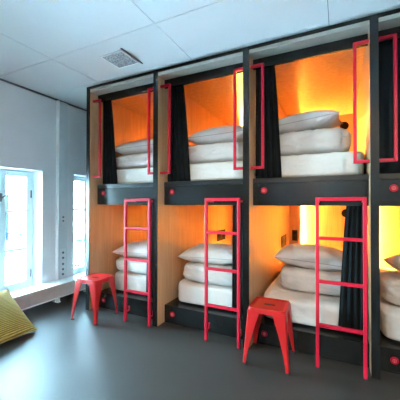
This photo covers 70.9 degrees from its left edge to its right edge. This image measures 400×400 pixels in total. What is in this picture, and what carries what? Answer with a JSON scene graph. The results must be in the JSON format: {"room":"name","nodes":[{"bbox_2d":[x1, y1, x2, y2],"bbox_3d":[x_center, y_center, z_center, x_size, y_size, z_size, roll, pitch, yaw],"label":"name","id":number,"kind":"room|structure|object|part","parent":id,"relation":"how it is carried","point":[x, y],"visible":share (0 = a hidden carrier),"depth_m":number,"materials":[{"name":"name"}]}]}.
{"room":"dormitory","nodes":[
{"label":"dormitory","id":0,"kind":"room"},
{"bbox_2d":[0,80,86,283],"bbox_3d":[-2.505,-0.034,3.150,0.338,2.714,8.325,0,-1,26],"label":"wall","id":1,"kind":"structure","parent":0,"point":[27,118],"depth_m":3.69,"materials":[{"name":"white paint"}]},
{"bbox_2d":[0,166,42,291],"bbox_3d":[-2.389,0.397,3.364,0.349,1.564,0.832,0,-1,26],"label":"window","id":2,"kind":"structure","parent":1,"relation":"in","point":[32,248],"depth_m":3.67,"materials":[{"name":"white paint"}]},
{"bbox_3d":[-2.364,-0.036,3.397,0.049,0.113,0.105,0,-1,26],"label":"handle","id":3,"kind":"part","parent":2,"relation":"part of","materials":[{"name":"metal"}]},
{"bbox_2d":[0,78,86,111],"bbox_3d":[-2.344,-1.382,3.085,0.018,0.017,7.988,0,-1,26],"label":"trim","id":4,"kind":"structure","parent":1,"relation":"attached to","point":[6,81],"depth_m":3.60,"materials":[{"name":"metal"}]},
{"bbox_2d":[55,100,67,279],"bbox_3d":[-1.914,-0.136,3.900,0.056,2.451,0.158,0,-1,26],"label":"pillar","id":5,"kind":"structure","parent":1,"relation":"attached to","point":[61,107],"depth_m":3.88,"materials":[{"name":"white paint"}]},
{"bbox_3d":[-1.905,0.828,3.894,0.004,0.309,0.096,0,-1,26],"label":"socket plate","id":6,"kind":"part","parent":5,"relation":"part of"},
{"bbox_2d":[73,174,85,274],"bbox_3d":[-1.805,0.410,4.541,0.349,1.564,0.832,0,-1,26],"label":"window","id":7,"kind":"structure","parent":1,"relation":"in","point":[79,178],"depth_m":4.49,"materials":[{"name":"white paint"}]},
{"bbox_2d":[0,289,399,399],"bbox_3d":[0.287,1.379,1.749,6.576,0.135,8.325,0,-1,26],"label":"floor","id":8,"kind":"structure","parent":0,"point":[115,358],"depth_m":2.21,"materials":[{"name":"grey concrete"}]},
{"bbox_2d":[0,289,37,343],"bbox_3d":[-1.994,1.124,2.607,0.475,0.373,0.703,0,-1,24],"label":"floor cushion","id":9,"kind":"object","parent":8,"relation":"on","point":[14,323],"visible":1,"depth_m":2.71,"materials":[{"name":"yellow fabric"}]},
{"bbox_2d":[10,272,85,309],"bbox_3d":[-1.879,1.209,3.739,0.218,0.241,1.401,0,-1,26],"label":"radiator","id":10,"kind":"object","parent":8,"relation":"on","point":[26,298],"visible":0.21,"depth_m":3.50,"materials":[{"name":"white metal"}]},
{"bbox_3d":[-1.838,1.260,3.727,0.134,0.013,1.384,0,-1,26],"label":"rail","id":11,"kind":"part","parent":10,"relation":"part of","materials":[{"name":"white metal"}]},
{"bbox_2d":[71,273,117,325],"bbox_3d":[-1.190,1.099,3.190,0.356,0.452,0.356,0,-1,23],"label":"metal stool","id":12,"kind":"object","parent":8,"relation":"on","point":[95,280],"visible":1,"depth_m":3.09,"materials":[{"name":"red metal"}]},
{"bbox_3d":[-1.337,1.102,3.132,0.132,0.416,0.132,0,-1,23],"label":"leg","id":13,"kind":"part","parent":12,"relation":"part of","materials":[{"name":"red metal"}]},
{"bbox_3d":[-1.190,0.892,3.192,0.305,0.038,0.305,0,-1,23],"label":"seat","id":14,"kind":"part","parent":12,"relation":"part of","materials":[{"name":"red metal"}]},
{"bbox_3d":[-1.132,1.102,3.043,0.132,0.416,0.132,0,-1,23],"label":"leg","id":15,"kind":"part","parent":12,"relation":"part of","materials":[{"name":"red metal"}]},
{"bbox_3d":[-1.043,1.104,3.249,0.132,0.416,0.132,0,-1,23],"label":"leg","id":16,"kind":"part","parent":12,"relation":"part of","materials":[{"name":"red metal"}]},
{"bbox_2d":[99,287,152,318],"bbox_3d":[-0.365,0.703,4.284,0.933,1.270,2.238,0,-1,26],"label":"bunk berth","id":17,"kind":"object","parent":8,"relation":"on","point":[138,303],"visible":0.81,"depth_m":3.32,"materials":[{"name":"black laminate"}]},
{"bbox_2d":[115,270,145,291],"bbox_3d":[-0.351,1.033,4.248,0.786,0.236,1.942,0,-1,26],"label":"mattress","id":18,"kind":"object","parent":17,"relation":"on","point":[135,281],"visible":0.16,"depth_m":3.42,"materials":[{"name":"grey fabric"}]},
{"bbox_2d":[116,256,146,274],"bbox_3d":[-0.672,0.819,3.650,0.778,0.192,0.536,0,-1,26],"label":"duvet","id":19,"kind":"object","parent":18,"relation":"on","point":[132,266],"visible":0.27,"depth_m":3.45,"materials":[{"name":"grey fabric"}]},
{"bbox_2d":[113,240,146,257],"bbox_3d":[-0.710,0.634,3.652,0.701,0.202,0.477,0,-1,24],"label":"pillow","id":20,"kind":"object","parent":19,"relation":"on","point":[138,249],"visible":0.48,"depth_m":3.49,"materials":[{"name":"grey fabric"}]},
{"bbox_2d":[124,198,152,326],"bbox_3d":[-0.641,0.655,3.077,0.348,1.339,0.174,0,-1,26],"label":"ladder","id":21,"kind":"object","parent":8,"relation":"on","point":[149,200],"visible":0.98,"depth_m":2.99,"materials":[{"name":"red metal"}]},
{"bbox_3d":[-0.818,0.652,3.084,0.025,1.334,0.029,0,-1,26],"label":"rail","id":22,"kind":"part","parent":21,"relation":"part of","materials":[{"name":"red metal"}]},
{"bbox_3d":[-0.528,0.651,2.940,0.025,1.334,0.029,0,-1,26],"label":"rail","id":23,"kind":"part","parent":21,"relation":"part of","materials":[{"name":"red metal"}]},
{"bbox_2d":[165,205,242,338],"bbox_3d":[0.521,0.699,3.844,0.929,1.270,2.238,0,-1,26],"label":"bunk berth","id":24,"kind":"object","parent":8,"relation":"on","point":[223,322],"visible":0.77,"depth_m":2.88,"materials":[{"name":"black laminate"}]},
{"bbox_2d":[178,278,231,306],"bbox_3d":[0.522,1.030,3.802,0.858,0.236,1.944,0,-1,26],"label":"mattress","id":25,"kind":"object","parent":24,"relation":"on","point":[192,292],"visible":0.15,"depth_m":2.98,"materials":[{"name":"grey fabric"}]},
{"bbox_2d":[183,261,231,286],"bbox_3d":[0.213,0.803,3.198,0.761,0.217,0.534,0,-1,26],"label":"duvet","id":26,"kind":"object","parent":25,"relation":"on","point":[193,271],"visible":0.44,"depth_m":3.00,"materials":[{"name":"grey fabric"}]},
{"bbox_2d":[177,243,231,264],"bbox_3d":[0.183,0.603,3.197,0.746,0.218,0.489,0,-1,24],"label":"pillow","id":27,"kind":"object","parent":26,"relation":"on","point":[218,253],"visible":0.6,"depth_m":3.04,"materials":[{"name":"grey fabric"}]},
{"bbox_3d":[0.646,0.618,4.958,0.162,1.083,0.091,0,-1,26],"label":"corner post","id":28,"kind":"part","parent":24,"relation":"part of","materials":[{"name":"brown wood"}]},
{"bbox_2d":[204,198,242,348],"bbox_3d":[0.234,0.651,2.642,0.344,1.339,0.174,0,-1,26],"label":"ladder","id":29,"kind":"object","parent":8,"relation":"on","point":[206,323],"visible":0.99,"depth_m":2.56,"materials":[{"name":"red metal"}]},
{"bbox_3d":[0.059,0.649,2.649,0.025,1.334,0.029,0,-1,26],"label":"rail","id":30,"kind":"part","parent":29,"relation":"part of","materials":[{"name":"red metal"}]},
{"bbox_3d":[0.345,0.648,2.507,0.025,1.334,0.029,0,-1,26],"label":"rail","id":31,"kind":"part","parent":29,"relation":"part of","materials":[{"name":"red metal"}]},
{"bbox_2d":[85,8,399,379],"bbox_3d":[0.943,-0.018,3.592,4.006,2.700,2.397,0,-1,26],"label":"frame","id":32,"kind":"structure","parent":8,"relation":"on","point":[177,229],"depth_m":3.05,"materials":[{"name":"brown wood"}]},
{"bbox_3d":[-0.823,0.004,4.473,0.048,2.671,2.390,0,-1,26],"label":"divider panel","id":33,"kind":"part","parent":32,"relation":"part of","materials":[{"name":"brown wood"}]},
{"bbox_2d":[90,74,152,204],"bbox_3d":[-0.389,-0.633,4.245,0.934,1.398,2.358,0,-1,26],"label":"bunk berth","id":34,"kind":"object","parent":32,"relation":"attached to","point":[135,94],"visible":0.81,"depth_m":3.34,"materials":[{"name":"black laminate"}]},
{"bbox_3d":[-1.254,-0.748,3.416,0.122,0.946,0.024,0,-1,26],"label":"grab rail","id":35,"kind":"part","parent":34,"relation":"part of","materials":[{"name":"red metal"}]},
{"bbox_2d":[103,101,117,183],"bbox_3d":[-1.125,-0.731,3.512,0.254,1.066,0.040,0,-1,26],"label":"curtain","id":36,"kind":"object","parent":34,"relation":"hanging from","point":[109,155],"visible":0.88,"depth_m":3.51,"materials":[{"name":"fabric"}]},
{"bbox_2d":[117,167,152,183],"bbox_3d":[-0.373,-0.287,4.262,0.865,0.205,1.944,0,-1,26],"label":"mattress","id":37,"kind":"object","parent":34,"relation":"on","point":[134,175],"visible":0.21,"depth_m":3.39,"materials":[{"name":"grey fabric"}]},
{"bbox_2d":[116,152,152,168],"bbox_3d":[-0.679,-0.488,3.650,0.804,0.195,0.538,0,-1,26],"label":"duvet","id":38,"kind":"object","parent":37,"relation":"on","point":[139,160],"visible":0.48,"depth_m":3.44,"materials":[{"name":"grey fabric"}]},
{"bbox_2d":[115,139,152,154],"bbox_3d":[-0.706,-0.669,3.646,0.724,0.201,0.478,0,-1,23],"label":"pillow","id":39,"kind":"object","parent":38,"relation":"on","point":[139,146],"visible":0.39,"depth_m":3.47,"materials":[{"name":"grey fabric"}]},
{"bbox_2d":[146,205,152,297],"bbox_3d":[-0.524,0.582,3.199,0.241,1.060,0.040,0,-1,26],"label":"curtain","id":40,"kind":"object","parent":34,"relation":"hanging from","point":[151,205],"visible":0.19,"depth_m":3.20,"materials":[{"name":"fabric"}]},
{"bbox_3d":[-0.520,-0.750,3.052,0.108,0.946,0.024,0,-1,26],"label":"grab rail","id":41,"kind":"part","parent":34,"relation":"part of","materials":[{"name":"red metal"}]},
{"bbox_3d":[0.062,0.000,4.034,0.055,2.671,2.390,0,-1,26],"label":"divider panel","id":42,"kind":"part","parent":32,"relation":"part of","materials":[{"name":"brown wood"}]},
{"bbox_2d":[158,51,242,204],"bbox_3d":[0.497,-0.637,3.805,0.930,1.398,2.358,0,-1,26],"label":"bunk berth","id":43,"kind":"object","parent":32,"relation":"attached to","point":[216,84],"visible":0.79,"depth_m":2.95,"materials":[{"name":"black laminate"}]},
{"bbox_3d":[-0.366,-0.751,2.976,0.122,0.946,0.024,0,-1,26],"label":"grab rail","id":44,"kind":"part","parent":43,"relation":"part of","materials":[{"name":"red metal"}]},
{"bbox_2d":[168,85,190,181],"bbox_3d":[-0.227,-0.734,3.066,0.277,1.066,0.040,0,-1,26],"label":"curtain","id":45,"kind":"object","parent":43,"relation":"hanging from","point":[180,162],"visible":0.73,"depth_m":3.06,"materials":[{"name":"fabric"}]},
{"bbox_2d":[190,161,242,180],"bbox_3d":[0.515,-0.295,3.822,0.864,0.213,1.943,0,-1,26],"label":"mattress","id":46,"kind":"object","parent":43,"relation":"on","point":[214,170],"visible":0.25,"depth_m":2.92,"materials":[{"name":"grey fabric"}]},
{"bbox_2d":[189,142,242,163],"bbox_3d":[0.234,-0.511,3.196,0.755,0.218,0.556,0,-1,26],"label":"duvet","id":47,"kind":"object","parent":46,"relation":"on","point":[216,152],"visible":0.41,"depth_m":2.95,"materials":[{"name":"grey fabric"}]},
{"bbox_2d":[188,125,242,144],"bbox_3d":[0.258,-0.709,3.168,0.701,0.208,0.489,0,-1,25],"label":"pillow","id":48,"kind":"object","parent":47,"relation":"on","point":[222,134],"visible":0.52,"depth_m":2.98,"materials":[{"name":"grey fabric"}]},
{"bbox_2d":[232,205,242,314],"bbox_3d":[0.395,0.578,2.743,0.165,1.060,0.039,0,-1,26],"label":"curtain","id":49,"kind":"object","parent":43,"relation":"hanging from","point":[234,237],"visible":0.39,"depth_m":2.76,"materials":[{"name":"fabric"}]},
{"bbox_3d":[0.364,-0.754,2.614,0.108,0.946,0.024,0,-1,26],"label":"grab rail","id":50,"kind":"part","parent":43,"relation":"part of","materials":[{"name":"red metal"}]},
{"bbox_2d":[217,229,224,240],"bbox_3d":[0.330,0.561,4.486,0.016,0.163,0.296,0,-1,26],"label":"power socket","id":51,"kind":"object","parent":32,"relation":"attached to","point":[219,236],"visible":0.74,"depth_m":4.48,"materials":[{"name":"brown plastic"}]},
{"bbox_3d":[0.945,-1.354,3.607,4.006,0.029,2.397,0,-1,26],"label":"panel","id":52,"kind":"part","parent":32,"relation":"part of","materials":[{"name":"black laminate"}]},
{"bbox_3d":[0.946,-0.003,3.595,0.055,2.671,2.390,0,-1,26],"label":"divider panel","id":53,"kind":"part","parent":32,"relation":"part of","materials":[{"name":"brown wood"}]},
{"bbox_2d":[281,234,285,247],"bbox_3d":[1.170,0.577,3.960,0.016,0.160,0.318,0,-1,26],"label":"power socket","id":54,"kind":"object","parent":32,"relation":"attached to","point":[283,238],"visible":1,"depth_m":3.95,"materials":[{"name":"brown plastic"}]},
{"bbox_2d":[249,20,369,205],"bbox_3d":[1.381,-0.640,3.366,0.930,1.398,2.358,0,-1,26],"label":"bunk berth","id":55,"kind":"object","parent":32,"relation":"attached to","point":[321,70],"visible":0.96,"depth_m":2.51,"materials":[{"name":"black laminate"}]},
{"bbox_3d":[0.518,-0.754,2.537,0.122,0.946,0.024,0,-1,26],"label":"grab rail","id":56,"kind":"part","parent":55,"relation":"part of","materials":[{"name":"red metal"}]},
{"bbox_2d":[256,66,281,177],"bbox_3d":[0.644,-0.738,2.635,0.248,1.066,0.040,0,-1,26],"label":"curtain","id":57,"kind":"object","parent":55,"relation":"hanging from","point":[272,153],"visible":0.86,"depth_m":2.63,"materials":[{"name":"fabric"}]},
{"bbox_2d":[281,151,363,176],"bbox_3d":[1.410,-0.307,3.389,0.892,0.230,1.944,0,-1,26],"label":"mattress","id":58,"kind":"object","parent":55,"relation":"on","point":[334,163],"visible":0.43,"depth_m":2.48,"materials":[{"name":"grey fabric"}]},
{"bbox_2d":[280,127,350,155],"bbox_3d":[1.085,-0.540,2.800,0.742,0.237,0.576,0,-1,26],"label":"duvet","id":59,"kind":"object","parent":58,"relation":"on","point":[324,140],"visible":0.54,"depth_m":2.53,"materials":[{"name":"grey fabric"}]},
{"bbox_2d":[279,110,342,133],"bbox_3d":[1.016,-0.746,2.805,0.723,0.206,0.489,0,-1,30],"label":"pillow","id":60,"kind":"object","parent":59,"relation":"on","point":[316,119],"visible":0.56,"depth_m":2.60,"materials":[{"name":"grey fabric"}]},
{"bbox_2d":[340,122,348,129],"bbox_3d":[2.170,-1.110,4.222,0.117,0.117,0.087,0,-1,26],"label":"reading lamp","id":61,"kind":"object","parent":55,"relation":"attached to","point":[345,125],"visible":0.85,"depth_m":4.18,"materials":[{"name":"black plastic"}]},
{"bbox_3d":[1.900,-0.617,4.413,0.929,1.375,0.021,0,-1,26],"label":"panel","id":62,"kind":"part","parent":55,"relation":"part of","materials":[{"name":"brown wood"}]},
{"bbox_3d":[1.248,-0.757,2.175,0.108,0.946,0.024,0,-1,26],"label":"grab rail","id":63,"kind":"part","parent":55,"relation":"part of","materials":[{"name":"red metal"}]},
{"bbox_3d":[1.830,-0.007,3.157,0.055,2.671,2.390,0,-1,26],"label":"divider panel","id":64,"kind":"part","parent":32,"relation":"part of","materials":[{"name":"brown wood"}]},
{"bbox_2d":[378,13,399,205],"bbox_3d":[2.265,-0.644,2.928,0.930,1.398,2.358,0,-1,26],"label":"bunk berth","id":65,"kind":"object","parent":32,"relation":"attached to","point":[389,26],"visible":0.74,"depth_m":2.12,"materials":[{"name":"black laminate"}]},
{"bbox_3d":[1.402,-0.758,2.099,0.122,0.946,0.024,0,-1,26],"label":"grab rail","id":66,"kind":"part","parent":65,"relation":"part of","materials":[{"name":"red metal"}]},
{"bbox_2d":[379,39,399,173],"bbox_3d":[1.821,-0.742,2.051,0.901,1.066,0.040,0,-1,26],"label":"curtain","id":67,"kind":"object","parent":65,"relation":"hanging from","point":[386,124],"visible":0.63,"depth_m":2.21,"materials":[{"name":"fabric"}]},
{"bbox_2d":[243,296,294,374],"bbox_3d":[0.582,1.092,2.344,0.360,0.452,0.360,0,-1,25],"label":"metal stool","id":68,"kind":"object","parent":8,"relation":"on","point":[279,309],"visible":1,"depth_m":2.25,"materials":[{"name":"red metal"}]},
{"bbox_3d":[0.431,1.096,2.291,0.134,0.416,0.134,0,-1,25],"label":"leg","id":69,"kind":"part","parent":68,"relation":"part of","materials":[{"name":"red metal"}]},
{"bbox_3d":[0.528,1.098,2.495,0.134,0.416,0.134,0,-1,25],"label":"leg","id":70,"kind":"part","parent":68,"relation":"part of","materials":[{"name":"red metal"}]},
{"bbox_3d":[0.582,0.885,2.346,0.305,0.038,0.305,0,-1,25],"label":"seat","id":71,"kind":"part","parent":68,"relation":"part of","materials":[{"name":"red metal"}]},
{"bbox_3d":[0.635,1.095,2.193,0.134,0.416,0.134,0,-1,25],"label":"leg","id":72,"kind":"part","parent":68,"relation":"part of","materials":[{"name":"red metal"}]},
{"bbox_3d":[0.732,1.097,2.398,0.134,0.416,0.134,0,-1,25],"label":"leg","id":73,"kind":"part","parent":68,"relation":"part of","materials":[{"name":"red metal"}]},
{"bbox_2d":[253,206,368,367],"bbox_3d":[1.405,0.696,3.406,0.929,1.270,2.238,0,-1,26],"label":"bunk berth","id":74,"kind":"object","parent":8,"relation":"on","point":[333,344],"visible":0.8,"depth_m":2.56,"materials":[{"name":"black laminate"}]},
{"bbox_2d":[292,230,296,240],"bbox_3d":[1.508,0.564,4.470,0.081,0.169,0.016,0,-1,26],"label":"power socket","id":75,"kind":"object","parent":74,"relation":"attached to","point":[294,232],"visible":1,"depth_m":4.46,"materials":[{"name":"brown plastic"}]},
{"bbox_3d":[1.530,0.614,4.519,0.162,1.083,0.091,0,-1,26],"label":"corner post","id":76,"kind":"part","parent":74,"relation":"part of","materials":[{"name":"brown wood"}]},
{"bbox_2d":[264,274,339,330],"bbox_3d":[1.393,1.026,3.357,0.881,0.235,1.945,0,-1,26],"label":"mattress","id":77,"kind":"object","parent":74,"relation":"on","point":[303,304],"visible":0.23,"depth_m":2.53,"materials":[{"name":"grey fabric"}]},
{"bbox_2d":[280,263,340,295],"bbox_3d":[1.209,0.790,2.887,0.716,0.239,0.535,0,-1,26],"label":"duvet","id":78,"kind":"object","parent":77,"relation":"on","point":[293,277],"visible":0.63,"depth_m":2.70,"materials":[{"name":"grey fabric"}]},
{"bbox_2d":[273,243,342,270],"bbox_3d":[1.155,0.575,2.885,0.701,0.223,0.489,0,-1,29],"label":"pillow","id":79,"kind":"object","parent":78,"relation":"on","point":[301,255],"visible":0.81,"depth_m":2.73,"materials":[{"name":"grey fabric"}]},
{"bbox_3d":[1.898,0.707,4.399,0.929,1.270,0.021,0,-1,26],"label":"panel","id":80,"kind":"part","parent":74,"relation":"part of","materials":[{"name":"brown wood"}]},
{"bbox_2d":[338,206,367,336],"bbox_3d":[1.256,0.575,2.316,0.216,1.060,0.039,0,-1,26],"label":"curtain","id":81,"kind":"object","parent":74,"relation":"hanging from","point":[351,298],"visible":0.66,"depth_m":2.31,"materials":[{"name":"fabric"}]},
{"bbox_2d":[315,197,367,379],"bbox_3d":[1.105,0.648,2.210,0.350,1.339,0.174,0,-1,26],"label":"ladder","id":82,"kind":"object","parent":8,"relation":"on","point":[363,332],"visible":1,"depth_m":2.11,"materials":[{"name":"red metal"}]},
{"bbox_3d":[0.928,0.646,2.218,0.025,1.334,0.029,0,-1,26],"label":"rail","id":83,"kind":"part","parent":82,"relation":"part of","materials":[{"name":"red metal"}]},
{"bbox_3d":[1.219,0.644,2.073,0.025,1.334,0.029,0,-1,26],"label":"rail","id":84,"kind":"part","parent":82,"relation":"part of","materials":[{"name":"red metal"}]},
{"bbox_2d":[379,206,399,374],"bbox_3d":[2.290,0.692,2.967,0.929,1.270,2.238,0,-1,26],"label":"bunk berth","id":85,"kind":"object","parent":8,"relation":"on","point":[389,215],"visible":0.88,"depth_m":3.96,"materials":[{"name":"black laminate"}]},
{"bbox_3d":[2.782,0.703,3.960,0.929,1.270,0.021,0,-1,26],"label":"panel","id":86,"kind":"part","parent":85,"relation":"part of","materials":[{"name":"brown wood"}]},
{"bbox_2d":[380,268,399,340],"bbox_3d":[2.283,1.023,2.929,0.880,0.236,1.944,0,-1,26],"label":"mattress","id":87,"kind":"object","parent":85,"relation":"on","point":[389,312],"visible":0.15,"depth_m":2.28,"materials":[{"name":"grey fabric"}]},
{"bbox_2d":[380,270,399,305],"bbox_3d":[1.993,0.782,2.428,0.759,0.247,0.534,0,-1,26],"label":"duvet","id":88,"kind":"object","parent":87,"relation":"on","point":[389,280],"visible":0.84,"depth_m":2.40,"materials":[{"name":"grey fabric"}]},
{"bbox_2d":[382,254,399,271],"bbox_3d":[2.039,0.560,2.383,0.724,0.219,0.489,0,-1,16],"label":"pillow","id":89,"kind":"object","parent":88,"relation":"on","point":[394,261],"visible":1,"depth_m":2.52,"materials":[{"name":"grey fabric"}]},
{"bbox_2d":[0,0,399,109],"bbox_3d":[0.291,-1.481,1.779,6.576,0.158,8.325,0,-1,26],"label":"ceiling","id":90,"kind":"structure","parent":0,"point":[52,48],"depth_m":2.31,"materials":[{"name":"white paint"}]},
{"bbox_2d":[100,48,142,68],"bbox_3d":[-0.779,-1.388,2.779,0.290,0.008,0.315,0,-1,26],"label":"ceiling vent","id":91,"kind":"object","parent":90,"relation":"in","point":[119,59],"visible":1,"depth_m":2.77,"materials":[{"name":"grey metal"}]},
{"label":"outside","id":92,"kind":"structure","parent":0,"visible":0},
{"bbox_3d":[-23.680,5.847,-2.362,32.631,0.225,37.462,0,-1,26],"label":"ground","id":93,"kind":"structure","parent":92,"visible":0},
{"bbox_2d":[5,176,82,283],"bbox_3d":[-6.980,-0.271,12.499,15.638,12.375,5.344,0,-1,26],"label":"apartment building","id":94,"kind":"structure","parent":93,"relation":"on","point":[14,261],"depth_m":10.20,"materials":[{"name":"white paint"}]},
{"bbox_3d":[-7.560,0.665,10.688,0.945,1.732,0.016,0,-1,26],"label":"pane","id":95,"kind":"part","parent":94,"relation":"part of","materials":[{"name":"glass"}]},
{"bbox_3d":[-4.176,1.469,8.137,5.400,0.821,0.056,0,-1,26],"label":"railing","id":96,"kind":"part","parent":94,"relation":"part of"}
]}

